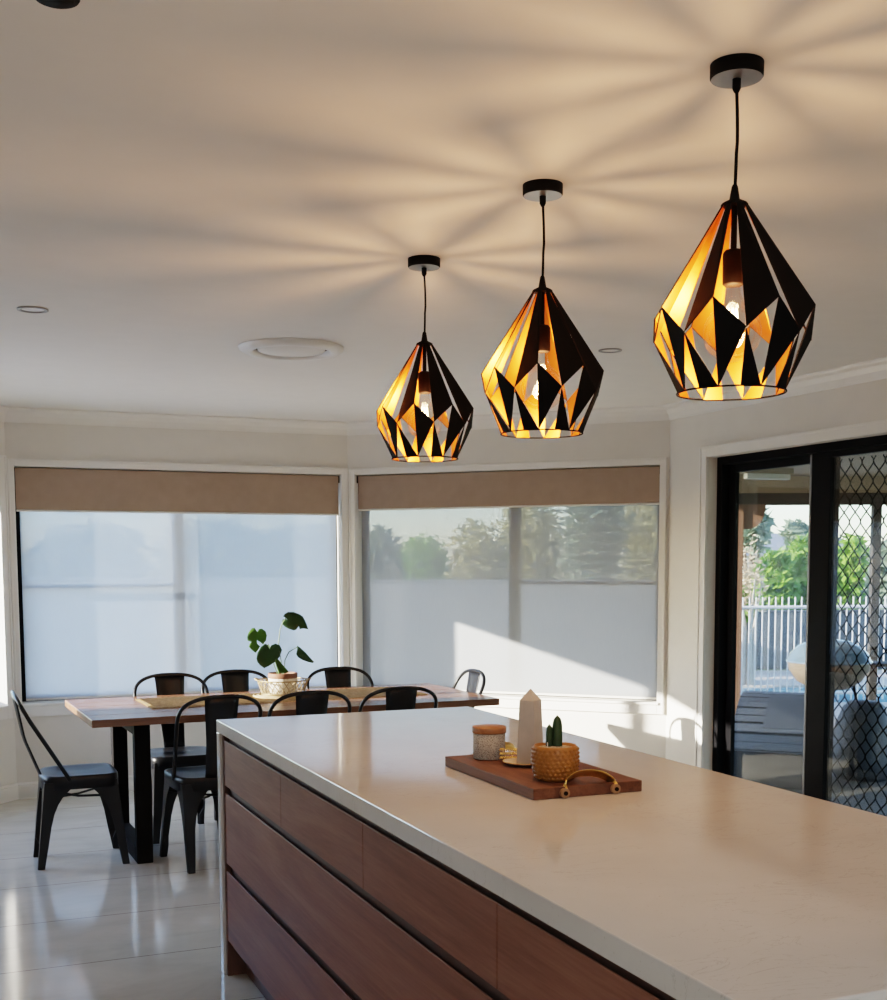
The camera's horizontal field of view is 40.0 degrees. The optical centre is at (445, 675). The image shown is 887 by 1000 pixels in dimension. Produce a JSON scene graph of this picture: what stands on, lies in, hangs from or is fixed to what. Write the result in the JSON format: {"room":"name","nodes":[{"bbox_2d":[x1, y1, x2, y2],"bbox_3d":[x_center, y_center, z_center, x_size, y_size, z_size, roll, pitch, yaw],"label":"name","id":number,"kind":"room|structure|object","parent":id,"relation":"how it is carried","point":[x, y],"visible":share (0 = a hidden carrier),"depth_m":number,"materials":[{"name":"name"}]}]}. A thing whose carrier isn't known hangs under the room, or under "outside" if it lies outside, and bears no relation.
{"room":"dining room","nodes":[
{"label":"dining room","id":0,"kind":"room"},
{"bbox_2d":[0,421,16,786],"bbox_3d":[-3.112,-0.331,6.474,0.140,2.418,2.228,2,6,22],"label":"wall","id":1,"kind":"structure","parent":0,"point":[8,776],"depth_m":7.41,"materials":[{"name":"white paint"}]},
{"bbox_2d":[0,405,8,421],"bbox_3d":[-3.029,-1.468,6.304,0.070,0.083,2.170,2,6,22],"label":"trim","id":2,"kind":"structure","parent":1,"relation":"attached to","point":[3,409],"depth_m":7.26,"materials":[{"name":"white paint"}]},
{"bbox_2d":[0,455,15,719],"bbox_3d":[-3.045,-0.437,6.403,0.030,1.587,2.145,2,6,22],"label":"trim","id":3,"kind":"structure","parent":1,"relation":"attached to","point":[7,711],"depth_m":7.36,"materials":[{"name":"white paint"}]},
{"bbox_2d":[0,783,18,803],"bbox_3d":[-3.047,0.808,6.522,0.016,0.100,2.170,2,6,22],"label":"baseboard","id":4,"kind":"structure","parent":1,"relation":"attached to","point":[8,793],"depth_m":7.44,"materials":[{"name":"white paint"}]},
{"bbox_2d":[0,790,265,999],"bbox_3d":[-0.030,1.162,3.421,6.162,0.060,9.894,-2,6,-23],"label":"floor","id":5,"kind":"structure","parent":0,"point":[88,925],"depth_m":5.03,"materials":[{"name":"tile"}]},
{"bbox_2d":[10,690,129,869],"bbox_3d":[-1.832,0.485,5.931,0.505,0.842,0.415,-2,6,-23],"label":"metal chair","id":6,"kind":"object","parent":5,"relation":"on","point":[54,782],"visible":1,"depth_m":5.83,"materials":[{"name":"black metal"}]},
{"bbox_2d":[133,673,218,843],"bbox_3d":[-1.434,0.426,6.567,0.415,0.842,0.505,-2,6,-23],"label":"metal chair","id":7,"kind":"object","parent":5,"relation":"on","point":[166,683],"visible":0.59,"depth_m":6.58,"materials":[{"name":"black metal"}]},
{"bbox_2d":[160,694,261,873],"bbox_3d":[-1.135,0.489,5.867,0.415,0.842,0.505,-3,6,-27],"label":"metal chair","id":8,"kind":"object","parent":5,"relation":"on","point":[191,783],"visible":0.62,"depth_m":5.70,"materials":[{"name":"black metal"}]},
{"bbox_2d":[201,669,267,820],"bbox_3d":[-1.100,0.406,6.771,0.415,0.842,0.505,-3,6,-24],"label":"metal chair","id":9,"kind":"object","parent":5,"relation":"on","point":[235,680],"visible":0.17,"depth_m":6.95,"materials":[{"name":"black metal"}]},
{"bbox_2d":[65,683,498,863],"bbox_3d":[-0.864,0.489,6.507,2.104,0.725,0.950,-3,6,-24],"label":"dining table","id":10,"kind":"object","parent":5,"relation":"on","point":[122,715],"visible":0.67,"depth_m":6.04,"materials":[{"name":"brown wood"}]},
{"bbox_2d":[136,695,209,708],"bbox_3d":[-1.360,0.141,6.291,0.402,0.008,0.514,-3,6,-24],"label":"table runner","id":11,"kind":"object","parent":10,"relation":"on","point":[180,702],"depth_m":6.28,"materials":[{"name":"fabric"}]},
{"bbox_2d":[238,693,276,704],"bbox_3d":[-1.039,0.127,6.434,0.239,0.008,0.509,-3,6,-24],"label":"table runner","id":12,"kind":"object","parent":10,"relation":"on","point":[241,701],"depth_m":6.35,"materials":[{"name":"fabric"}]},
{"bbox_2d":[253,692,295,698],"bbox_3d":[-0.870,0.107,6.539,0.320,0.011,0.320,-2,6,-23],"label":"woven placemat","id":13,"kind":"object","parent":12,"relation":"on","point":[256,695],"visible":0.24,"depth_m":6.42,"materials":[{"name":"wicker"}]},
{"bbox_2d":[254,677,310,695],"bbox_3d":[-0.870,0.057,6.534,0.292,0.087,0.277,-2,6,-23],"label":"wire basket","id":14,"kind":"object","parent":13,"relation":"on","point":[263,692],"visible":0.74,"depth_m":6.45,"materials":[{"name":"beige metal"}]},
{"bbox_2d":[247,612,313,693],"bbox_3d":[-0.871,-0.120,6.519,0.355,0.431,0.159,-2,6,-23],"label":"monstera","id":15,"kind":"object","parent":14,"relation":"in","point":[267,655],"visible":0.98,"depth_m":6.51,"materials":[{"name":"green plant"}]},
{"bbox_2d":[268,671,297,693],"bbox_3d":[-0.870,0.041,6.533,0.157,0.108,0.157,-2,6,-23],"label":"pot","id":16,"kind":"object","parent":14,"relation":"in","point":[280,676],"depth_m":6.47,"materials":[{"name":"ceramic"}]},
{"bbox_2d":[327,686,392,699],"bbox_3d":[-0.454,0.101,6.698,0.555,0.008,0.510,-3,6,-24],"label":"table runner","id":17,"kind":"object","parent":10,"relation":"on","point":[354,693],"depth_m":6.71,"materials":[{"name":"fabric"}]},
{"bbox_2d":[267,690,351,716],"bbox_3d":[-0.717,0.472,6.040,0.415,0.842,0.505,-2,6,-22],"label":"metal chair","id":18,"kind":"object","parent":5,"relation":"on","point":[312,702],"visible":0.09,"depth_m":5.78,"materials":[{"name":"black metal"}]},
{"bbox_2d":[306,666,373,688],"bbox_3d":[-0.532,0.389,6.944,0.415,0.842,0.505,-2,6,-24],"label":"metal chair","id":19,"kind":"object","parent":5,"relation":"on","point":[340,676],"visible":0.12,"depth_m":7.13,"materials":[{"name":"black metal"}]},
{"bbox_2d":[358,686,437,711],"bbox_3d":[-0.300,0.454,6.224,0.415,0.842,0.505,-2,6,-22],"label":"metal chair","id":20,"kind":"object","parent":5,"relation":"on","point":[401,697],"visible":0.12,"depth_m":5.97,"materials":[{"name":"black metal"}]},
{"bbox_2d":[222,735,675,999],"bbox_3d":[0.228,0.733,3.070,0.920,0.856,2.967,-2,6,-23],"label":"base cabinet","id":21,"kind":"object","parent":5,"relation":"on","point":[323,901],"visible":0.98,"depth_m":2.89,"materials":[{"name":"brown wood"}]},
{"bbox_2d":[452,669,485,707],"bbox_3d":[-0.052,0.393,6.880,0.505,0.842,0.415,-2,6,-21],"label":"metal chair","id":22,"kind":"object","parent":5,"relation":"on","point":[474,674],"visible":0.13,"depth_m":6.94,"materials":[{"name":"metal"}]},
{"bbox_2d":[216,706,886,999],"bbox_3d":[0.232,0.710,3.082,0.960,0.900,3.031,-2,6,-23],"label":"countertop","id":23,"kind":"structure","parent":5,"relation":"on","point":[698,883],"depth_m":2.33,"materials":[{"name":"white stone"}]},
{"bbox_2d":[445,742,641,799],"bbox_3d":[0.233,0.229,3.070,0.288,0.060,0.546,-2,6,-23],"label":"serving tray","id":24,"kind":"object","parent":23,"relation":"on","point":[590,779],"visible":0.8,"depth_m":2.88,"materials":[{"name":"brown wood"}]},
{"bbox_2d":[472,724,505,759],"bbox_3d":[0.116,0.177,3.217,0.091,0.085,0.091,-2,6,-23],"label":"canister","id":25,"kind":"object","parent":24,"relation":"on","point":[488,739],"visible":0.99,"depth_m":3.18,"materials":[{"name":"beige ceramic"}]},
{"bbox_2d":[503,757,531,766],"bbox_3d":[0.205,0.223,3.109,0.118,0.010,0.118,-2,6,-23],"label":"dish","id":26,"kind":"object","parent":24,"relation":"on","point":[512,761],"visible":0.42,"depth_m":3.10,"materials":[{"name":"gold metal"}]},
{"bbox_2d":[499,748,516,758],"bbox_3d":[0.174,0.203,3.162,0.070,0.029,0.015,0,5,0],"label":"beaded bracelet","id":27,"kind":"object","parent":26,"relation":"in","point":[501,749],"visible":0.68,"depth_m":3.16,"materials":[{"name":"gold metal"}]},
{"bbox_2d":[516,689,542,763],"bbox_3d":[0.215,0.130,3.086,0.052,0.193,0.052,3,6,32],"label":"obelisk","id":28,"kind":"object","parent":26,"relation":"on","point":[530,730],"visible":0.74,"depth_m":3.07,"materials":[{"name":"stone"}]},
{"bbox_2d":[530,715,579,781],"bbox_3d":[0.261,0.171,2.892,0.118,0.154,0.118,-2,6,-23],"label":"cactus pot","id":29,"kind":"object","parent":24,"relation":"on","point":[553,760],"visible":0.98,"depth_m":2.86,"materials":[{"name":"ceramic"}]},
{"bbox_2d":[4,422,347,782],"bbox_3d":[-1.677,-0.466,7.902,2.280,2.418,0.140,-2,6,-23],"label":"wall","id":30,"kind":"structure","parent":0,"point":[73,741],"depth_m":7.68,"materials":[{"name":"white paint"}]},
{"bbox_2d":[17,775,133,798],"bbox_3d":[-1.643,0.675,7.934,2.164,0.100,0.016,-2,6,-23],"label":"baseboard","id":31,"kind":"structure","parent":30,"relation":"attached to","point":[26,790],"depth_m":7.55,"materials":[{"name":"white paint"}]},
{"bbox_2d":[4,407,346,435],"bbox_3d":[-1.640,-1.600,7.702,2.164,0.083,0.070,-2,6,-23],"label":"trim","id":32,"kind":"structure","parent":30,"relation":"attached to","point":[14,414],"depth_m":7.67,"materials":[{"name":"white paint"}]},
{"bbox_2d":[15,467,337,701],"bbox_3d":[-1.705,-0.595,7.953,2.067,1.442,0.085,-2,6,-23],"label":"window","id":33,"kind":"structure","parent":30,"relation":"in","point":[22,653],"depth_m":7.55,"materials":[{"name":"black metal"}]},
{"bbox_2d":[14,467,339,647],"bbox_3d":[-1.668,-0.751,7.845,2.062,1.101,0.050,-2,6,-23],"label":"blind","id":34,"kind":"object","parent":33,"relation":"attached to","point":[37,489],"visible":1,"depth_m":7.76,"materials":[{"name":"beige fabric"}]},
{"bbox_2d":[20,512,337,700],"bbox_3d":[-1.675,-0.584,7.901,2.024,1.418,0.032,-2,6,-23],"label":"blind","id":35,"kind":"object","parent":33,"relation":"attached to","point":[112,601],"visible":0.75,"depth_m":7.85,"materials":[{"name":"fabric"}]},
{"bbox_2d":[6,458,349,717],"bbox_3d":[-1.644,-0.562,7.815,2.152,1.571,0.030,-2,6,-23],"label":"trim","id":36,"kind":"structure","parent":30,"relation":"attached to","point":[44,708],"depth_m":7.58,"materials":[{"name":"white paint"}]},
{"bbox_2d":[0,0,886,421],"bbox_3d":[-0.038,-1.286,3.198,6.162,0.100,9.894,-2,6,-23],"label":"ceiling","id":37,"kind":"structure","parent":0,"point":[184,183],"depth_m":3.01,"materials":[{"name":"paint"}]},
{"bbox_2d":[17,306,48,312],"bbox_3d":[-1.520,-1.346,4.491,0.112,0.005,0.112,-2,6,-23],"label":"recessed light","id":38,"kind":"object","parent":37,"relation":"in","point":[27,309],"visible":1,"depth_m":4.49,"materials":[{"name":"white paint"}]},
{"bbox_2d":[36,0,79,8],"bbox_3d":[-0.631,-1.108,1.978,0.074,0.029,0.074,-2,6,-23],"label":"recessed light","id":39,"kind":"object","parent":37,"relation":"in","point":[57,4],"visible":1,"depth_m":1.99,"materials":[{"name":"black metal"}]},
{"bbox_2d":[238,338,343,360],"bbox_3d":[-0.670,-1.413,5.305,0.456,0.025,0.456,-2,6,-23],"label":"ceiling vent","id":40,"kind":"object","parent":37,"relation":"in","point":[284,349],"visible":1,"depth_m":5.25,"materials":[{"name":"white paint"}]},
{"bbox_2d":[377,255,473,461],"bbox_3d":[-0.065,-0.983,3.800,0.305,0.614,0.305,-2,6,-23],"label":"pendant light","id":41,"kind":"object","parent":37,"relation":"hanging from","point":[431,381],"visible":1,"depth_m":3.76,"materials":[{"name":"black metal"}]},
{"bbox_2d":[418,371,430,393],"bbox_3d":[-0.065,-0.914,3.806,0.041,0.066,0.041,-2,6,-23],"label":"socket","id":42,"kind":"object","parent":41,"relation":"attached to","point":[423,377],"depth_m":3.79,"materials":[{"name":"brown metal"}]},
{"bbox_2d":[481,179,603,438],"bbox_3d":[0.244,-0.917,3.067,0.302,0.614,0.302,-2,6,-23],"label":"pendant light","id":43,"kind":"object","parent":37,"relation":"hanging from","point":[548,329],"visible":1,"depth_m":3.03,"materials":[{"name":"black metal"}]},
{"bbox_2d":[539,324,549,352],"bbox_3d":[0.244,-0.848,3.073,0.041,0.066,0.041,-2,6,-23],"label":"socket","id":44,"kind":"object","parent":43,"relation":"attached to","point":[544,337],"depth_m":3.06,"materials":[{"name":"brown metal"}]},
{"bbox_2d":[598,348,621,352],"bbox_3d":[0.730,-1.435,5.392,0.104,0.005,0.104,-2,6,-23],"label":"recessed light","id":45,"kind":"object","parent":37,"relation":"in","point":[606,350],"visible":1,"depth_m":5.40,"materials":[{"name":"white paint"}]},
{"bbox_2d":[653,53,815,400],"bbox_3d":[0.553,-0.851,2.334,0.310,0.614,0.310,-2,6,-23],"label":"pendant light","id":46,"kind":"object","parent":37,"relation":"hanging from","point":[718,326],"visible":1,"depth_m":2.29,"materials":[{"name":"black metal"}]},
{"bbox_2d":[722,248,742,287],"bbox_3d":[0.553,-0.782,2.340,0.041,0.066,0.041,-2,6,-23],"label":"socket","id":47,"kind":"object","parent":46,"relation":"attached to","point":[731,266],"depth_m":2.32,"materials":[{"name":"brown metal"}]},
{"bbox_2d":[347,420,669,757],"bbox_3d":[0.379,-0.473,7.910,2.286,2.418,0.140,2,6,22],"label":"wall","id":48,"kind":"structure","parent":0,"point":[645,733],"depth_m":7.66,"materials":[{"name":"white paint"}]},
{"bbox_2d":[348,457,666,714],"bbox_3d":[0.348,-0.569,7.822,2.141,1.563,0.030,2,6,22],"label":"trim","id":49,"kind":"structure","parent":48,"relation":"attached to","point":[639,707],"depth_m":7.66,"materials":[{"name":"white paint"}]},
{"bbox_2d":[346,405,668,435],"bbox_3d":[0.336,-1.607,7.709,2.170,0.083,0.070,2,6,22],"label":"trim","id":50,"kind":"structure","parent":48,"relation":"attached to","point":[657,412],"depth_m":7.55,"materials":[{"name":"white paint"}]},
{"bbox_2d":[375,466,649,699],"bbox_3d":[0.397,-0.597,7.940,2.057,1.446,0.040,2,6,22],"label":"window","id":51,"kind":"structure","parent":48,"relation":"in","point":[645,466],"depth_m":7.82,"materials":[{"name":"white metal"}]},
{"bbox_2d":[357,466,659,510],"bbox_3d":[0.367,-0.758,7.853,2.053,1.099,0.050,2,6,22],"label":"blind","id":52,"kind":"object","parent":51,"relation":"attached to","point":[622,485],"visible":0.98,"depth_m":7.77,"materials":[{"name":"beige fabric"}]},
{"bbox_2d":[362,484,659,699],"bbox_3d":[0.380,-0.588,7.908,2.034,1.424,0.032,2,6,22],"label":"blind","id":53,"kind":"object","parent":51,"relation":"attached to","point":[551,601],"visible":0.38,"depth_m":7.88,"materials":[{"name":"fabric"}]},
{"bbox_2d":[666,378,886,770],"bbox_3d":[3.034,-0.099,3.720,0.140,2.418,8.298,-2,6,-23],"label":"wall","id":54,"kind":"structure","parent":0,"point":[867,401],"depth_m":7.13,"materials":[{"name":"white paint"}]},
{"bbox_2d":[663,357,886,419],"bbox_3d":[2.918,-1.241,3.612,0.070,0.083,8.100,-2,6,-23],"label":"trim","id":55,"kind":"structure","parent":54,"relation":"attached to","point":[876,369],"depth_m":6.19,"materials":[{"name":"white paint"}]},
{"bbox_2d":[695,419,886,767],"bbox_3d":[1.852,-0.190,6.271,0.024,2.103,1.885,-2,6,-23],"label":"trim","id":56,"kind":"structure","parent":54,"relation":"attached to","point":[879,426],"depth_m":7.02,"materials":[{"name":"white paint"}]},
{"bbox_2d":[712,435,886,815],"bbox_3d":[1.960,-0.165,6.319,0.090,2.043,1.765,-2,6,-23],"label":"door","id":57,"kind":"structure","parent":54,"relation":"in","point":[824,461],"depth_m":6.31,"materials":[{"name":"black metal"}]},
{"bbox_2d":[831,454,886,815],"bbox_3d":[2.142,-0.154,5.952,0.009,1.834,0.695,-2,6,-23],"label":"security grille","id":58,"kind":"object","parent":57,"relation":"attached to","point":[837,487],"depth_m":6.13,"materials":[{"name":"black metal"}]},
{"bbox_2d":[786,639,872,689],"bbox_3d":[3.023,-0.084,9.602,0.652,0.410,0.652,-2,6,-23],"label":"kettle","id":59,"kind":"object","parent":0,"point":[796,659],"depth_m":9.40,"materials":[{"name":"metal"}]},
{"label":"outside","id":60,"kind":"structure","parent":0,"visible":0},
{"bbox_3d":[2.621,-0.299,21.982,140.000,0.180,150.000,-2,6,-23],"label":"ground","id":61,"kind":"structure","parent":60,"visible":0},
{"bbox_2d":[742,585,758,624],"bbox_3d":[4.384,-0.737,18.043,0.506,1.400,0.463,2,6,22],"label":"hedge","id":62,"kind":"object","parent":61,"relation":"on","point":[745,594],"visible":0.1,"depth_m":17.90,"materials":[{"name":"green plant"}]},
{"bbox_2d":[742,534,768,684],"bbox_3d":[3.986,-0.850,15.944,0.469,2.006,0.490,0,5,1],"label":"dry shrub","id":63,"kind":"object","parent":61,"relation":"on","point":[750,575],"visible":0.78,"depth_m":15.90,"materials":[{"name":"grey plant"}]},
{"bbox_2d":[743,507,777,587],"bbox_3d":[8.467,-3.166,33.973,1.381,3.321,1.444,-2,6,-23],"label":"tree","id":64,"kind":"object","parent":61,"relation":"on","point":[763,532],"visible":0.42,"depth_m":33.56,"materials":[{"name":"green plant"}]},
{"bbox_2d":[751,546,801,609],"bbox_3d":[5.182,-1.108,19.326,0.825,1.902,0.952,-2,6,-23],"label":"shrub","id":65,"kind":"object","parent":61,"relation":"on","point":[780,578],"visible":0.59,"depth_m":19.08,"materials":[{"name":"green plant"}]},
{"bbox_2d":[777,518,808,552],"bbox_3d":[10.329,-3.171,35.915,1.076,2.964,0.943,-2,6,-23],"label":"tree","id":66,"kind":"object","parent":61,"relation":"on","point":[793,528],"visible":0.47,"depth_m":35.66,"materials":[{"name":"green plant"}]},
{"bbox_2d":[786,533,807,609],"bbox_3d":[5.792,-1.260,19.717,0.723,2.127,0.636,-2,6,-23],"label":"shrub","id":67,"kind":"object","parent":61,"relation":"on","point":[798,549],"visible":0.29,"depth_m":19.51,"materials":[{"name":"green plant"}]},
{"bbox_2d":[743,533,869,589],"bbox_3d":[13.262,-4.000,46.073,5.500,2.707,4.600,0,5,0],"label":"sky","id":68,"kind":"structure","parent":61,"relation":"on","point":[777,541],"depth_m":44.82,"materials":[{"name":"white paint"}]},
{"bbox_2d":[742,687,886,701],"bbox_3d":[5.035,0.241,14.930,4.230,0.009,1.753,0,5,0],"label":"pool water","id":69,"kind":"structure","parent":61,"relation":"on","point":[777,689],"depth_m":15.40,"materials":[{"name":"blue liquid"}]},
{"bbox_2d":[742,670,886,687],"bbox_3d":[4.841,0.045,16.974,6.710,0.029,2.253,0,5,0],"label":"swimming pool","id":70,"kind":"object","parent":61,"relation":"on","point":[764,672],"visible":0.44,"depth_m":16.53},
{"bbox_2d":[747,609,886,669],"bbox_3d":[5.685,-0.541,18.554,5.491,0.906,0.044,0,5,-2],"label":"fence","id":71,"kind":"object","parent":61,"relation":"on","point":[772,612],"visible":0.12,"depth_m":18.54,"materials":[{"name":"white metal"}]},
{"bbox_2d":[780,718,886,816],"bbox_3d":[4.814,0.935,6.673,6.842,0.130,11.981,-2,6,-23],"label":"floor","id":72,"kind":"structure","parent":61,"relation":"on","point":[881,799],"depth_m":7.88,"materials":[{"name":"grey concrete"}]},
{"bbox_2d":[735,504,765,712],"bbox_3d":[2.717,-0.523,10.964,0.285,2.006,0.085,0,5,0],"label":"post","id":73,"kind":"object","parent":72,"relation":"on","point":[750,515],"visible":0.47,"depth_m":10.88,"materials":[{"name":"brown wood"}]},
{"bbox_2d":[739,493,886,504],"bbox_3d":[3.743,-1.590,10.995,4.693,0.105,0.090,0,5,0],"label":"beam","id":74,"kind":"structure","parent":73,"relation":"on","point":[744,498],"depth_m":10.95,"materials":[{"name":"brown wood"}]},
{"bbox_2d":[734,690,804,789],"bbox_3d":[2.288,0.435,8.293,0.600,0.586,0.600,2,6,24],"label":"bench","id":75,"kind":"object","parent":72,"relation":"on","point":[769,725],"visible":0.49,"depth_m":8.13,"materials":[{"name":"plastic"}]},
{"bbox_2d":[786,637,886,699],"bbox_3d":[3.182,0.137,9.622,0.972,0.939,0.654,0,5,0],"label":"barbecue grill","id":76,"kind":"object","parent":72,"relation":"on","point":[796,659],"visible":0.38,"depth_m":9.41,"materials":[{"name":"silver metal"}]},
{"bbox_2d":[871,661,886,666],"bbox_3d":[3.510,-0.088,9.601,0.315,0.025,0.280,0,5,0],"label":"shelf","id":77,"kind":"object","parent":76,"relation":"attached to","point":[884,663],"depth_m":9.51,"materials":[{"name":"white"}]},
{"bbox_2d":[832,700,886,781],"bbox_3d":[2.904,0.443,8.462,0.440,0.536,0.440,-2,6,-23],"label":"bean bag","id":78,"kind":"object","parent":72,"relation":"on","point":[860,716],"visible":0.72,"depth_m":8.30,"materials":[{"name":"dark grey fabric"}]},
{"bbox_2d":[866,504,881,700],"bbox_3d":[3.853,-0.526,10.964,0.075,2.006,0.075,0,5,0],"label":"post","id":79,"kind":"object","parent":72,"relation":"on","point":[877,520],"visible":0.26,"depth_m":10.92,"materials":[{"name":"wood"}]},
{"bbox_2d":[837,533,869,609],"bbox_3d":[7.155,-1.455,21.563,0.977,2.233,1.084,-2,6,-23],"label":"shrub","id":80,"kind":"object","parent":61,"relation":"on","point":[854,541],"visible":0.37,"depth_m":21.30,"materials":[{"name":"green plant"}]},
{"bbox_2d":[834,702,886,717],"bbox_3d":[3.718,0.424,12.911,5.225,0.019,2.203,0,5,0],"label":"path","id":81,"kind":"structure","parent":61,"relation":"on","point":[838,709],"depth_m":13.60,"materials":[{"name":"grey concrete"}]},
{"bbox_2d":[740,596,886,699],"bbox_3d":[4.148,-0.283,13.645,3.012,1.244,0.073,-1,5,-8],"label":"fence","id":82,"kind":"object","parent":81,"relation":"on","point":[794,606],"visible":0.3,"depth_m":13.57,"materials":[{"name":"white metal"}]},
{"bbox_2d":[860,539,886,609],"bbox_3d":[7.052,-1.207,19.379,0.762,2.078,0.901,-2,6,-23],"label":"shrub","id":83,"kind":"object","parent":61,"relation":"on","point":[883,570],"visible":0.27,"depth_m":19.25,"materials":[{"name":"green plant"}]},
{"bbox_3d":[0.085,-1.403,3.593,6.534,0.060,10.285,-2,6,-23],"label":"roof eave","id":84,"kind":"object","parent":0,"visible":0},
{"bbox_2d":[739,451,886,475],"bbox_3d":[5.457,-1.550,6.546,7.565,0.300,11.574,-2,6,-23],"label":"soffit","id":85,"kind":"structure","parent":84,"relation":"attached to","point":[802,470],"depth_m":9.96,"materials":[{"name":"grey paint"}]},
{"bbox_2d":[740,468,793,479],"bbox_3d":[2.666,-1.667,10.097,0.470,0.092,0.080,-2,6,-20],"label":"light","id":86,"kind":"object","parent":85,"relation":"attached to","point":[776,473],"visible":0.97,"depth_m":10.07,"materials":[{"name":"white paint"}]},
{"bbox_2d":[744,473,789,479],"bbox_3d":[2.666,-1.645,10.099,0.420,0.047,0.060,-2,6,-20],"label":"diffuser","id":87,"kind":"object","parent":86,"relation":"attached to","point":[761,476],"depth_m":10.07,"materials":[{"name":"white paint"}]},
{"bbox_2d":[739,476,886,492],"bbox_3d":[3.753,-1.721,11.013,4.706,0.151,0.050,0,5,0],"label":"fascia","id":88,"kind":"object","parent":85,"relation":"attached to","point":[796,484],"visible":0.33,"depth_m":10.99,"materials":[{"name":"brown wood"}]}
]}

